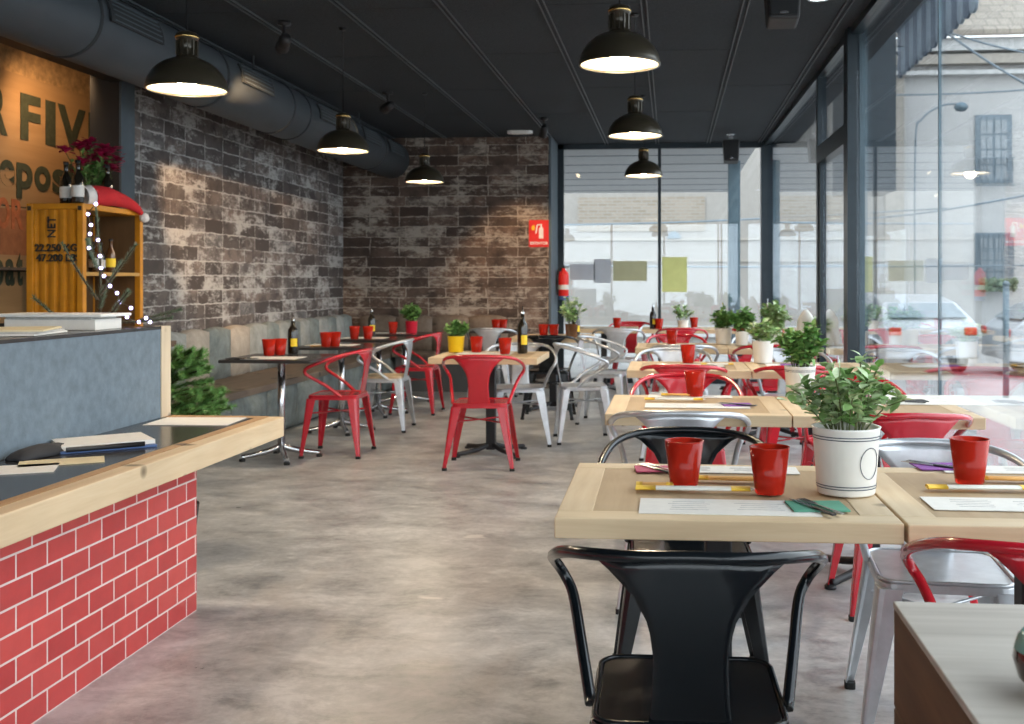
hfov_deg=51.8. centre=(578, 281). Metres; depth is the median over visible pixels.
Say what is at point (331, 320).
cushion
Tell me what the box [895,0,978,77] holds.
awning
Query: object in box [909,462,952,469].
paper napkin
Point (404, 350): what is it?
bistro table
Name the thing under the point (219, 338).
cushion
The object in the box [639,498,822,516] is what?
placemat
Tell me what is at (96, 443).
stack
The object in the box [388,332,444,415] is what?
armchair
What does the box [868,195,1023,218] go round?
overhead cable
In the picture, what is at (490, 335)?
armchair
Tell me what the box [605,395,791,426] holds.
wooden table
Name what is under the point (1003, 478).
breadstick
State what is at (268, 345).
tumbler
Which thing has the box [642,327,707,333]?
wooden table
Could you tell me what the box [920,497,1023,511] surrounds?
placemat
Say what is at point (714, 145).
window
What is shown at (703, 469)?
placemat
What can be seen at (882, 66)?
window pane
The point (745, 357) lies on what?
armchair
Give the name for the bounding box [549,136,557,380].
trim
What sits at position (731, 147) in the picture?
grille
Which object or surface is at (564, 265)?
overhead cable
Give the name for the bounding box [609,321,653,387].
armchair
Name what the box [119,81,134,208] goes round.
trim
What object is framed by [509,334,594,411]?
wooden table
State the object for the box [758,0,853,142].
trim
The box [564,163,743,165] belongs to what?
trim
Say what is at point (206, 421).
paper sheet
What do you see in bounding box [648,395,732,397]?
placemat
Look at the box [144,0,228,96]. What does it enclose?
pendant lamp
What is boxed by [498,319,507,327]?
tumbler
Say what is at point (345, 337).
placemat
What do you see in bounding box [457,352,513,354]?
placemat
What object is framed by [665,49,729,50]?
trim
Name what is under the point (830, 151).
window pane
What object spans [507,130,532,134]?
recessed light
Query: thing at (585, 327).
placemat
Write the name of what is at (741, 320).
potted plant
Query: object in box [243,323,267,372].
cushion
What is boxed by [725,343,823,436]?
wooden table
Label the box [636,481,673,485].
breadstick
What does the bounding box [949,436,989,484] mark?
tumbler
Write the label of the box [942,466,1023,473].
placemat
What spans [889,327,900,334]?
tail lamp
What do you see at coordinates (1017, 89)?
overhead cable
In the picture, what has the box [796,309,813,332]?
folded napkin
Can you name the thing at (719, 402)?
cutlery
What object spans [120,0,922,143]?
ceiling
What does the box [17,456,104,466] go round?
menu
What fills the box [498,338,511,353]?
tumbler
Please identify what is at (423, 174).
pendant lamp
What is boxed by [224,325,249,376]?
cushion
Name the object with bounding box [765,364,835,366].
placemat
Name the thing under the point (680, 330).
armchair
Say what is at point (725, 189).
trim
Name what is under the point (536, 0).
trim
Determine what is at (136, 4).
trim
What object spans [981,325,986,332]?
tail lamp
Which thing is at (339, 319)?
cushion
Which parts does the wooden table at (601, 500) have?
panel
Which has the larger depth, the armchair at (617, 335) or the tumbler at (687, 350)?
the armchair at (617, 335)
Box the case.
[5,442,63,461]
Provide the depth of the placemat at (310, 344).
9.20 m
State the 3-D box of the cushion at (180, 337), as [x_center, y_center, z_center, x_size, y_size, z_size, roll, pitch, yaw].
[-3.248,0.631,8.280,0.185,0.483,0.488,0,0,5]
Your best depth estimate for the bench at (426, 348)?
12.76 m
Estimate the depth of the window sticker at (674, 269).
13.46 m
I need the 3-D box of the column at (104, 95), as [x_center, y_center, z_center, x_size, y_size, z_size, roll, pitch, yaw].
[-3.496,-0.240,7.855,0.225,3.080,0.200,0,0,5]
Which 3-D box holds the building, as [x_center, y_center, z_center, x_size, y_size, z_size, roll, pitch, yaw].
[3.480,-4.255,28.304,46.000,11.811,6.000,0,0,5]
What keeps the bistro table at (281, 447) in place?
on the floor
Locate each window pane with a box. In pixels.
[817,125,842,394]
[868,32,895,196]
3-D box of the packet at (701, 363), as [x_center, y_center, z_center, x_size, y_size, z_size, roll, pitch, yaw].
[0.914,0.538,6.907,0.220,0.012,0.040,0,0,5]
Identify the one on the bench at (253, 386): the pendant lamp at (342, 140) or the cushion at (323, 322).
the cushion at (323, 322)
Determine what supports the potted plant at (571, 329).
on the wooden table at (552, 402)
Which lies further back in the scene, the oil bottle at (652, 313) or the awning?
the oil bottle at (652, 313)
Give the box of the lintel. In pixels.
[0,36,121,81]
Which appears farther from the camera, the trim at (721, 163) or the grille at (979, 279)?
the grille at (979, 279)
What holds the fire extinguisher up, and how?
attached to the wall at (459, 245)
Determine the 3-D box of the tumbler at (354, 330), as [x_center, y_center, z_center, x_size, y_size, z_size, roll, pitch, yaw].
[-2.160,0.486,10.103,0.105,0.121,0.105,0,0,18]
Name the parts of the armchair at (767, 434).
leg, leg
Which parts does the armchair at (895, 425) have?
leg, leg, leg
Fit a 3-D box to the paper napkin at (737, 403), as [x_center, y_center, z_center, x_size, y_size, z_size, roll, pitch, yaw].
[0.703,0.545,4.670,0.130,0.004,0.110,0,0,-1]
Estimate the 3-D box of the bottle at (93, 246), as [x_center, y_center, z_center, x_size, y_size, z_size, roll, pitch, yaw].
[-3.130,-0.161,6.772,0.062,0.200,0.062,0,0,-28]
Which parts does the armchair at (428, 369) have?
leg, leg, seat, leg, leg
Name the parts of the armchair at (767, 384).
leg, leg, seat, leg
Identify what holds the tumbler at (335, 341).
on the bistro table at (341, 421)
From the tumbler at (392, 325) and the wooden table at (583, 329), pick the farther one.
the wooden table at (583, 329)
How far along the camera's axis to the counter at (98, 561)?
3.49 m
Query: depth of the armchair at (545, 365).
9.92 m
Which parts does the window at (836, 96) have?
pane, transom pane, pane, post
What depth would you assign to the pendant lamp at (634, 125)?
6.90 m
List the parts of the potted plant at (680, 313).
pot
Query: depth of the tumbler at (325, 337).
8.85 m
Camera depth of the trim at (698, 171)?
16.74 m
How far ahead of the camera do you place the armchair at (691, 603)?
1.98 m
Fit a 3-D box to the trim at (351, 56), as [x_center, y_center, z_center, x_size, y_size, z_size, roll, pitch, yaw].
[-1.731,-1.779,8.286,0.590,0.004,0.008,0,0,5]
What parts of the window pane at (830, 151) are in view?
pane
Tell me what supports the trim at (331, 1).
attached to the ceiling
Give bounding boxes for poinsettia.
[56,136,124,185]
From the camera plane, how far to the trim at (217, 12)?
6.95 m
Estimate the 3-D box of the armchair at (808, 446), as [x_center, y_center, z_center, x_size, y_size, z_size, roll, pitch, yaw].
[1.405,0.899,5.508,0.600,0.802,0.477,0,0,2]
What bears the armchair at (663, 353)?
on the floor
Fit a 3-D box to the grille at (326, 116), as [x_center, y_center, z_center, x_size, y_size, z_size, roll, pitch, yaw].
[-2.347,-1.564,9.892,0.057,0.144,0.620,0,0,5]
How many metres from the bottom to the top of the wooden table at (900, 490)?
0.750 m
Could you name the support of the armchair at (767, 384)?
on the floor
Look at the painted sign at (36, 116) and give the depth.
7.91 m
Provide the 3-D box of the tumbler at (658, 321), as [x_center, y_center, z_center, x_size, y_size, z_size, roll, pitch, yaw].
[0.930,0.486,12.209,0.105,0.121,0.105,0,0,-2]
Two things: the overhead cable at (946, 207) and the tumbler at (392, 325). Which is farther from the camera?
the overhead cable at (946, 207)
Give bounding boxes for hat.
[84,185,148,222]
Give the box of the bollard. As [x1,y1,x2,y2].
[1002,281,1009,397]
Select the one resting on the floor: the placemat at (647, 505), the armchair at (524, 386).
the armchair at (524, 386)
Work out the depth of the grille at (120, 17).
6.25 m
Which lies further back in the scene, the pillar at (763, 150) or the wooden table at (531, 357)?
the pillar at (763, 150)
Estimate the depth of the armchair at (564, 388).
8.45 m
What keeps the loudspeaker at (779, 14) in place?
hanging from the ceiling
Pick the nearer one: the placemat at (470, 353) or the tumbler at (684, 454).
the tumbler at (684, 454)
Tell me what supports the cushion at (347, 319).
on the bench at (253, 386)
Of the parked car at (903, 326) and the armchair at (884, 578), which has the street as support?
the parked car at (903, 326)
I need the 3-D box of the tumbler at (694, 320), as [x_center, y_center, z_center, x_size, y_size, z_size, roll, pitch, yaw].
[1.381,0.486,12.611,0.105,0.121,0.105,0,0,28]
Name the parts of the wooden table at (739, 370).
panel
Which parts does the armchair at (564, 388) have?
leg, leg, seat, leg, leg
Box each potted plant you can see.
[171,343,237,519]
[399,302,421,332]
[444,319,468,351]
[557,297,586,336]
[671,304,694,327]
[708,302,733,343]
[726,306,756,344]
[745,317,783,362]
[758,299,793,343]
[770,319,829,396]
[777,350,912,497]
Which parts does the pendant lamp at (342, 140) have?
lamp shade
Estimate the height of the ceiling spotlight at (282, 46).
0.210 m
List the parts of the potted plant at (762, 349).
pot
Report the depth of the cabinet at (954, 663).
1.59 m
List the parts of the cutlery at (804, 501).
knife blade, knife handle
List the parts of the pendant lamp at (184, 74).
lamp shade, bulb, cord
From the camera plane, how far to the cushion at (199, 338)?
8.66 m
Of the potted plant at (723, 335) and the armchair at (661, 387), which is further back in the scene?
the potted plant at (723, 335)
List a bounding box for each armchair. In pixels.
[299,347,375,458]
[356,338,415,432]
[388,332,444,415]
[442,355,525,471]
[467,328,516,397]
[485,342,557,446]
[521,335,577,419]
[547,545,828,723]
[553,342,612,444]
[575,335,628,425]
[592,328,645,400]
[597,426,768,661]
[608,410,750,617]
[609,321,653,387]
[629,372,743,464]
[634,347,713,460]
[638,364,729,464]
[646,333,706,391]
[647,344,718,394]
[655,328,707,361]
[725,328,767,394]
[730,344,801,444]
[731,334,761,395]
[746,365,838,443]
[750,348,832,438]
[800,373,906,466]
[826,413,977,621]
[844,438,1023,723]
[900,537,1023,601]
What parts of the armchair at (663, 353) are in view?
leg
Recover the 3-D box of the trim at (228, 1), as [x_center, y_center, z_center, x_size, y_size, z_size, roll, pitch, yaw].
[-2.346,-1.776,4.989,0.044,0.011,17.530,0,0,5]
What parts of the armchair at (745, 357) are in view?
leg, seat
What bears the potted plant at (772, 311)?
on the wooden table at (731, 347)
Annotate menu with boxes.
[0,463,58,474]
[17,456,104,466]
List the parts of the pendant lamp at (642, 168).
lamp shade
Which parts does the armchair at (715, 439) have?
leg, leg, seat, leg, leg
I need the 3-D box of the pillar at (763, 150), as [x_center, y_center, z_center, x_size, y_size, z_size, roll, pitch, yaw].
[2.405,-0.240,13.371,0.175,3.080,0.180,0,0,5]
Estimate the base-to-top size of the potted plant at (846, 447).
0.368 m
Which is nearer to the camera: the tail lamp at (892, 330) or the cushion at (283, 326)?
the cushion at (283, 326)
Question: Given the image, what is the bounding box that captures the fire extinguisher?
[556,266,568,299]
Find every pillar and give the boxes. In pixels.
[728,160,739,361]
[760,141,766,381]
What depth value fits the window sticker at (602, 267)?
13.55 m
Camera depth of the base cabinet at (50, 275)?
6.41 m
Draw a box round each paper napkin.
[225,357,250,358]
[634,465,667,471]
[722,403,751,405]
[785,501,850,511]
[905,399,928,401]
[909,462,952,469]
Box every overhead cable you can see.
[564,207,946,225]
[564,265,1023,267]
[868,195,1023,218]
[896,89,1023,95]
[948,34,1023,83]
[952,32,1023,52]
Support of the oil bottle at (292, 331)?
on the bistro table at (281, 447)
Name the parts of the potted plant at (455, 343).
pot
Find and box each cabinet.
[26,203,142,325]
[893,601,1023,723]
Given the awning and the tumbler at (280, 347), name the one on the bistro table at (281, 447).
the tumbler at (280, 347)
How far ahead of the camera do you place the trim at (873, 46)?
7.93 m
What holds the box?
on the counter at (98, 561)
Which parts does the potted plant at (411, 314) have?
pot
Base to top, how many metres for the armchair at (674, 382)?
0.802 m
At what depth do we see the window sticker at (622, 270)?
13.52 m
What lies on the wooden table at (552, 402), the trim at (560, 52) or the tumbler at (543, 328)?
the tumbler at (543, 328)
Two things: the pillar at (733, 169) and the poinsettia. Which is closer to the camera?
the poinsettia
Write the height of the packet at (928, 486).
0.012 m
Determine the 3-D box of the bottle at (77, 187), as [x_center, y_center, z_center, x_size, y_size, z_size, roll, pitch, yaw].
[-3.082,-0.615,6.460,0.074,0.270,0.074,0,0,-22]
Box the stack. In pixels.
[52,432,156,453]
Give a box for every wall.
[0,43,89,96]
[135,85,342,331]
[343,136,548,387]
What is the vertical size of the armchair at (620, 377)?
0.802 m
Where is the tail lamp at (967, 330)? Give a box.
[964,327,976,334]
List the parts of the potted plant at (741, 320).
pot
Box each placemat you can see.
[251,356,303,358]
[305,344,359,345]
[340,337,388,338]
[376,332,410,333]
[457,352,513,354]
[585,327,625,327]
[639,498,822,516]
[645,403,750,408]
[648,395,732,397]
[700,466,799,474]
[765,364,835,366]
[870,395,986,405]
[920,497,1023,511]
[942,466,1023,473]
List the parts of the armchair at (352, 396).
leg, leg, seat, leg, leg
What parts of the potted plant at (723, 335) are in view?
pot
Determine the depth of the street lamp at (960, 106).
23.53 m
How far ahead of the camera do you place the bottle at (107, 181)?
6.71 m
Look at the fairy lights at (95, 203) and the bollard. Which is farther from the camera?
the bollard
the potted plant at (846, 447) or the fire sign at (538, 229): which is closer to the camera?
the potted plant at (846, 447)
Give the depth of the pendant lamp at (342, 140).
7.29 m
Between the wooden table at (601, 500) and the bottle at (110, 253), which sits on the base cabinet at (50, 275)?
the bottle at (110, 253)
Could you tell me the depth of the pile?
3.54 m
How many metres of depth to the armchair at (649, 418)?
4.09 m
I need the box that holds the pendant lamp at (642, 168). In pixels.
[624,95,662,177]
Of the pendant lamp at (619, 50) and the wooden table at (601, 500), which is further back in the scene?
the pendant lamp at (619, 50)
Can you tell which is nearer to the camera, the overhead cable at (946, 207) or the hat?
the hat
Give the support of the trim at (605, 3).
attached to the ceiling
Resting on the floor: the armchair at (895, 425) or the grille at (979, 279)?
the armchair at (895, 425)
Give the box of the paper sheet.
[143,417,246,425]
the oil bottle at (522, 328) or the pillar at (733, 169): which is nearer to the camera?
the oil bottle at (522, 328)
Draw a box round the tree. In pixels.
[29,205,183,324]
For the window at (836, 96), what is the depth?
8.42 m
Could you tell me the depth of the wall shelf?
7.44 m
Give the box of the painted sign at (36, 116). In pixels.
[0,69,89,322]
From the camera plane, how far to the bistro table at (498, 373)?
12.00 m
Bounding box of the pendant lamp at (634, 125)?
[607,13,662,139]
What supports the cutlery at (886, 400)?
on the placemat at (933, 399)
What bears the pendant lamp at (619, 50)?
hanging from the ceiling
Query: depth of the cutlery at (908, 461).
3.12 m
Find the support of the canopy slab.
on the pillar at (733, 169)
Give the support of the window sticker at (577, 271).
attached to the window at (714, 145)
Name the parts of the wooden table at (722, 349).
panel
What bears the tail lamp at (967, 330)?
attached to the parked car at (903, 326)
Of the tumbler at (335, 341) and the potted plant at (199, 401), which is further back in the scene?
the tumbler at (335, 341)
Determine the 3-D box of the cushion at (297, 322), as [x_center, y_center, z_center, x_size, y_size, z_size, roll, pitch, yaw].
[-3.014,0.631,10.954,0.185,0.483,0.358,0,0,5]
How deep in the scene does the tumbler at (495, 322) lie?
11.87 m
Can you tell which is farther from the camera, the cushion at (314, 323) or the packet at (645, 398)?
the cushion at (314, 323)
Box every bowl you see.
[1012,627,1023,681]
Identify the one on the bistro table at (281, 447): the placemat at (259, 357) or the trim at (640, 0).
the placemat at (259, 357)
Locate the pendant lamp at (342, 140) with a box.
[316,27,369,153]
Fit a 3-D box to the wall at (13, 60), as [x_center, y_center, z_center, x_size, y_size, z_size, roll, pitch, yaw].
[-4.687,-0.240,3.221,0.100,3.080,13.600,0,0,5]
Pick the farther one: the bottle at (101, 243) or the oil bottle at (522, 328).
the oil bottle at (522, 328)
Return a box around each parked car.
[868,293,978,371]
[981,301,1023,371]
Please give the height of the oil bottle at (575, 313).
0.290 m
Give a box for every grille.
[106,0,163,44]
[237,63,274,96]
[316,103,336,125]
[361,126,381,146]
[387,139,404,157]
[724,140,738,158]
[770,0,797,14]
[976,233,1015,289]
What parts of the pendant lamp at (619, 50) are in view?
lamp shade, bulb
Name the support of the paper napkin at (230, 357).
on the bistro table at (281, 447)
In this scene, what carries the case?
on the counter at (98, 561)
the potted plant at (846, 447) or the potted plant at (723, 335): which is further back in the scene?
the potted plant at (723, 335)
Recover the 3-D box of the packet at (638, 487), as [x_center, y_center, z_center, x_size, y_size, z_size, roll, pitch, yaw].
[0.303,0.538,2.743,0.310,0.012,0.040,0,0,4]
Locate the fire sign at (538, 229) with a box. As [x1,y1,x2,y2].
[529,220,548,246]
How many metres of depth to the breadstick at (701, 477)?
2.87 m
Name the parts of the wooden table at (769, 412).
panel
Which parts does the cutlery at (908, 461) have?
knife blade, knife handle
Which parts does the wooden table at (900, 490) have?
panel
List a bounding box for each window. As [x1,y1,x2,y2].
[558,142,760,383]
[764,0,941,396]
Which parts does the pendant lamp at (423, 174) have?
lamp shade, cord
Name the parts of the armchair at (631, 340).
leg, leg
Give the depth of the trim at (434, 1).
8.24 m
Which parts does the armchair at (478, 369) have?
leg, leg, seat, leg, leg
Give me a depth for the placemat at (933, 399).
4.85 m
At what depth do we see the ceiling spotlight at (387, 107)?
9.81 m
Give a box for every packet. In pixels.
[635,485,754,491]
[644,397,705,399]
[701,363,733,364]
[925,484,1023,489]
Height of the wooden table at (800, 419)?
0.750 m
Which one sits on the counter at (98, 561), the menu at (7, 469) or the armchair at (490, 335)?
the menu at (7, 469)
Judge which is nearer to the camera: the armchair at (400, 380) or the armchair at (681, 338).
the armchair at (400, 380)
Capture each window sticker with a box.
[570,264,594,279]
[594,259,610,282]
[613,261,646,280]
[662,257,686,291]
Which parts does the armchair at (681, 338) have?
leg, leg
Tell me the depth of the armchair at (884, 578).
3.09 m
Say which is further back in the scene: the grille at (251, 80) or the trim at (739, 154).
the trim at (739, 154)
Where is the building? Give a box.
[564,0,1023,350]
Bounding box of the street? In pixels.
[564,348,1023,465]
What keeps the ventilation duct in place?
hanging from the ceiling
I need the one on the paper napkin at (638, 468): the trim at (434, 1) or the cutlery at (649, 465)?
the cutlery at (649, 465)
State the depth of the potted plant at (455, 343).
8.16 m
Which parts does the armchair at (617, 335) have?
leg, seat, leg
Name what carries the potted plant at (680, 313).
on the wooden table at (644, 329)
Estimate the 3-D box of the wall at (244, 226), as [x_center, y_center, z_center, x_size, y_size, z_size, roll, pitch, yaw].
[-3.217,-0.240,10.505,0.120,3.080,5.130,0,0,5]
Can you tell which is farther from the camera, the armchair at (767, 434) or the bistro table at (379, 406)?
the bistro table at (379, 406)
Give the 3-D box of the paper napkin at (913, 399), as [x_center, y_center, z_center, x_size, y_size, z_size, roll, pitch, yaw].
[1.544,0.545,4.827,0.100,0.004,0.085,0,0,-1]
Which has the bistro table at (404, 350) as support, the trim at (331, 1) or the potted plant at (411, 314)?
the potted plant at (411, 314)
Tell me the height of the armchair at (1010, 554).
0.802 m
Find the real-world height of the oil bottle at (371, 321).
0.300 m
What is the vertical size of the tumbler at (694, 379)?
0.121 m
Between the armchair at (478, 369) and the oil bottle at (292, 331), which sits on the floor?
the armchair at (478, 369)
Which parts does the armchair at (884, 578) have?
leg, leg, seat, leg, leg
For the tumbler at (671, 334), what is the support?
on the wooden table at (722, 349)
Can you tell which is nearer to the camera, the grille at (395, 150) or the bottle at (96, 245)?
the bottle at (96, 245)
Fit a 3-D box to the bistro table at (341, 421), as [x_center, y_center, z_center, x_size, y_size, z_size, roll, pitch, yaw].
[-2.063,0.925,9.117,0.660,0.750,0.680,0,0,5]
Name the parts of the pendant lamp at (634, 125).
lamp shade, cord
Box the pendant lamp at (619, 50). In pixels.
[578,0,660,73]
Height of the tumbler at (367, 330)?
0.121 m
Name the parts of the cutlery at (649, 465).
knife blade, knife handle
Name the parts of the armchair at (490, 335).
leg, leg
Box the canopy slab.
[564,148,754,192]
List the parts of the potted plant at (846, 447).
pot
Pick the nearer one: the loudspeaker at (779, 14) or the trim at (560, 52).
the loudspeaker at (779, 14)
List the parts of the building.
cream cornice, white cornice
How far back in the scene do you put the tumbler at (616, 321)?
12.44 m
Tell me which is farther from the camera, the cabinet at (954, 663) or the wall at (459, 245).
the wall at (459, 245)
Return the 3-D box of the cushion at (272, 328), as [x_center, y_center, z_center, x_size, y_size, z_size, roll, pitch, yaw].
[-3.067,0.631,10.357,0.185,0.483,0.358,0,0,5]
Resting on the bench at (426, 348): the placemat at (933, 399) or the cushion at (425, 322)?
the cushion at (425, 322)
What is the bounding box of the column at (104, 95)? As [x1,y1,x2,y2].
[90,75,118,207]
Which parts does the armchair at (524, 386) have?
leg, seat, leg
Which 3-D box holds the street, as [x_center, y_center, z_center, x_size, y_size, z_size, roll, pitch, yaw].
[8.997,1.750,16.780,75.000,0.200,85.000,0,0,5]
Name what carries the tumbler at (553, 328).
on the wooden table at (552, 402)
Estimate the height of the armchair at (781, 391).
0.802 m
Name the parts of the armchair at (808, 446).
leg, seat, leg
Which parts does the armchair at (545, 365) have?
leg, leg, seat, leg, leg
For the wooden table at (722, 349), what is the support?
on the floor
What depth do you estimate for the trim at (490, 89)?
9.71 m
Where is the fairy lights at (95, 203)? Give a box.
[86,202,151,323]
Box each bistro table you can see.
[218,354,338,465]
[298,343,388,435]
[340,336,415,417]
[376,332,436,401]
[469,329,530,397]
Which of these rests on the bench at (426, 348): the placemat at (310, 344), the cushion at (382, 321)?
the cushion at (382, 321)
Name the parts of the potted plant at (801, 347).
pot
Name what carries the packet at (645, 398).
on the wooden table at (769, 412)
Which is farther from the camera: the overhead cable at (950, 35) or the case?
the overhead cable at (950, 35)
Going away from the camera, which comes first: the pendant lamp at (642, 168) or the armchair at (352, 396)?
the armchair at (352, 396)
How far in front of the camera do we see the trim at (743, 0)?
8.35 m
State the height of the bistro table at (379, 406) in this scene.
0.750 m
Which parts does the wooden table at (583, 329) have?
panel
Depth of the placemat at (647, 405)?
4.62 m
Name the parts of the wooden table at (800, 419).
panel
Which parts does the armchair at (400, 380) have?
leg, leg, seat, leg, leg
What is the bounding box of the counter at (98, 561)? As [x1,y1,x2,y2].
[0,326,283,723]
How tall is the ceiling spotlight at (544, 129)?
0.221 m
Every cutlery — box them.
[636,462,668,472]
[719,402,757,405]
[789,498,844,515]
[886,400,925,402]
[901,460,952,468]
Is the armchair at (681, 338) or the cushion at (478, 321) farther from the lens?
the cushion at (478, 321)
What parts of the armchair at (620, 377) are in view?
leg, leg, seat, leg, leg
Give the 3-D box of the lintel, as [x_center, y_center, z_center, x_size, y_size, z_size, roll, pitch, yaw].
[-3.915,-1.630,2.059,0.120,0.300,11.420,0,0,5]
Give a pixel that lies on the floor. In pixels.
(387, 585)
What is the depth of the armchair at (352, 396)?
7.80 m
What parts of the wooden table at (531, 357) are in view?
panel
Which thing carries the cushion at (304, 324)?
on the bench at (253, 386)
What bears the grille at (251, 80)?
attached to the ventilation duct
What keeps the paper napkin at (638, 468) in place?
on the wooden table at (601, 500)
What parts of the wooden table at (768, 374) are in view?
panel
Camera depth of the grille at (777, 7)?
5.78 m
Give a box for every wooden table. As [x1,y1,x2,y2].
[428,351,548,458]
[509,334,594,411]
[554,463,903,656]
[580,326,637,390]
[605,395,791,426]
[627,361,750,378]
[635,343,727,353]
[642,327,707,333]
[706,327,760,393]
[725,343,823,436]
[744,362,879,465]
[775,396,985,589]
[874,467,1023,604]
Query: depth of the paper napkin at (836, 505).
2.54 m
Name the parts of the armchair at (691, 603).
seat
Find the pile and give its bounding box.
[0,326,67,335]
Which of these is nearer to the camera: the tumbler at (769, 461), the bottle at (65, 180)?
the tumbler at (769, 461)
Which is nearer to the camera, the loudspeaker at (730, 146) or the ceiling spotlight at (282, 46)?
the ceiling spotlight at (282, 46)
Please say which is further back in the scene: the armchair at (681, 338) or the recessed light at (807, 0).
the armchair at (681, 338)
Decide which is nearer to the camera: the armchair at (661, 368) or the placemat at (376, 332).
the armchair at (661, 368)
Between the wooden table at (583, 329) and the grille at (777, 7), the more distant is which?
the wooden table at (583, 329)
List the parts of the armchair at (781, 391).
leg, seat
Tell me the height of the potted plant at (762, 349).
0.316 m
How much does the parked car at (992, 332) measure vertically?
1.440 m
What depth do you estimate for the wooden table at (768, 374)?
6.78 m
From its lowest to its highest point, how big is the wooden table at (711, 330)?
0.750 m
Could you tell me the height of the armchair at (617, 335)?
0.802 m
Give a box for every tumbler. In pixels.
[262,339,275,355]
[275,338,286,354]
[320,332,331,346]
[331,332,340,345]
[349,326,359,338]
[362,326,372,338]
[388,322,397,332]
[470,336,482,352]
[491,319,500,327]
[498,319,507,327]
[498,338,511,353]
[538,324,548,334]
[549,324,558,334]
[613,318,620,327]
[655,318,662,328]
[665,437,703,485]
[666,330,677,343]
[680,344,695,362]
[684,370,705,396]
[690,317,697,327]
[749,443,789,495]
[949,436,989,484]
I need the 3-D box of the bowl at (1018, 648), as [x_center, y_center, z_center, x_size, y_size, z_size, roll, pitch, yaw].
[0.633,0.506,1.399,0.104,0.085,0.104,0,0,5]
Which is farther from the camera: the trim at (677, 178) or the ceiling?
the trim at (677, 178)
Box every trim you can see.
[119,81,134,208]
[121,0,394,138]
[158,12,243,14]
[225,0,446,137]
[323,56,382,57]
[329,0,498,137]
[349,7,437,9]
[432,0,557,144]
[445,89,507,90]
[486,52,560,54]
[536,0,607,144]
[547,3,638,5]
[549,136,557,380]
[564,154,749,156]
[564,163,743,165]
[564,178,727,179]
[564,184,727,185]
[588,171,727,172]
[594,189,727,190]
[640,0,658,143]
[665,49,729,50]
[707,0,750,142]
[737,85,767,85]
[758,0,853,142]
[824,46,902,47]
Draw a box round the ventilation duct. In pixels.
[0,0,408,177]
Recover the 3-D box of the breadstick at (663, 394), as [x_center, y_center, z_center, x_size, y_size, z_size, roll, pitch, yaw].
[0.484,0.538,5.029,0.180,0.012,0.040,0,0,5]
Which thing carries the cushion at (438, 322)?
on the bench at (426, 348)
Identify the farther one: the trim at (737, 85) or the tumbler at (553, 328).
the tumbler at (553, 328)
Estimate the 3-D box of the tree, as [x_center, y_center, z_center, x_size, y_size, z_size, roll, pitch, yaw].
[-1.903,-0.070,4.256,0.547,0.499,0.287,0,0,5]
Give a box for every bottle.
[59,162,71,202]
[71,160,84,202]
[88,241,94,271]
[92,239,101,271]
[100,242,105,271]
[101,165,113,206]
[106,239,115,271]
[288,314,297,353]
[367,307,375,336]
[517,306,527,352]
[572,312,579,335]
[650,306,655,328]
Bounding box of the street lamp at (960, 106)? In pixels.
[914,102,967,292]
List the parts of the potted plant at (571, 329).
pot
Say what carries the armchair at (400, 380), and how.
on the floor
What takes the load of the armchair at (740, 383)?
on the floor
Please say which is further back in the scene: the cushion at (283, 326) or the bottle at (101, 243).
the cushion at (283, 326)
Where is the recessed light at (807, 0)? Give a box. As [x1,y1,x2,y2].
[807,0,827,1]
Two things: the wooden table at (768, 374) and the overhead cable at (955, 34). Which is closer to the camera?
the wooden table at (768, 374)
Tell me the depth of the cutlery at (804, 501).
2.52 m
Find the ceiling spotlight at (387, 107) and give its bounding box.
[380,91,394,113]
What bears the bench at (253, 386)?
on the floor
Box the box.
[0,312,130,329]
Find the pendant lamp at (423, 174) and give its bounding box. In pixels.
[405,92,443,183]
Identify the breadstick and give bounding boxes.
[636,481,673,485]
[661,393,688,395]
[699,475,752,480]
[985,475,1023,480]
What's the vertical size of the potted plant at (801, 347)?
0.374 m
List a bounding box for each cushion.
[171,331,185,386]
[179,329,209,385]
[203,327,230,379]
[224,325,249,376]
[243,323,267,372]
[261,322,279,368]
[274,320,289,364]
[285,319,300,353]
[296,318,310,353]
[305,317,319,353]
[315,317,328,353]
[324,316,336,353]
[332,315,344,353]
[340,314,351,351]
[359,315,395,350]
[396,315,432,350]
[432,315,468,350]
[468,315,507,350]
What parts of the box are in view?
lid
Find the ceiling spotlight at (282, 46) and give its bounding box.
[275,20,290,53]
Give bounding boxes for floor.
[33,383,1013,723]
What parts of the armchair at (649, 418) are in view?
leg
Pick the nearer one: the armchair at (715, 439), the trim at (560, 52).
the armchair at (715, 439)
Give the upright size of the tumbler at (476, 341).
0.121 m
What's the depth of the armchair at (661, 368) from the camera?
6.38 m
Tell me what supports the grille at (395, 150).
attached to the ventilation duct
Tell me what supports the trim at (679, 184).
attached to the canopy slab
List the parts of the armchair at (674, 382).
leg, leg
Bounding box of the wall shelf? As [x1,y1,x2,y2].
[0,267,25,326]
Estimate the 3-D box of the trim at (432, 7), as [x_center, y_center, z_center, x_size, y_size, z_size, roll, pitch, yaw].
[-1.206,-1.779,6.835,0.590,0.004,0.008,0,0,5]
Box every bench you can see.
[171,314,397,428]
[359,315,532,391]
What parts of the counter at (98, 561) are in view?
panel, panel post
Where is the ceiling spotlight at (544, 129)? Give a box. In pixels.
[539,117,547,138]
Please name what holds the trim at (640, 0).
attached to the ceiling
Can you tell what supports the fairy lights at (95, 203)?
hanging from the tree
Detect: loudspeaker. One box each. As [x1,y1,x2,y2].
[722,133,739,163]
[764,0,800,28]

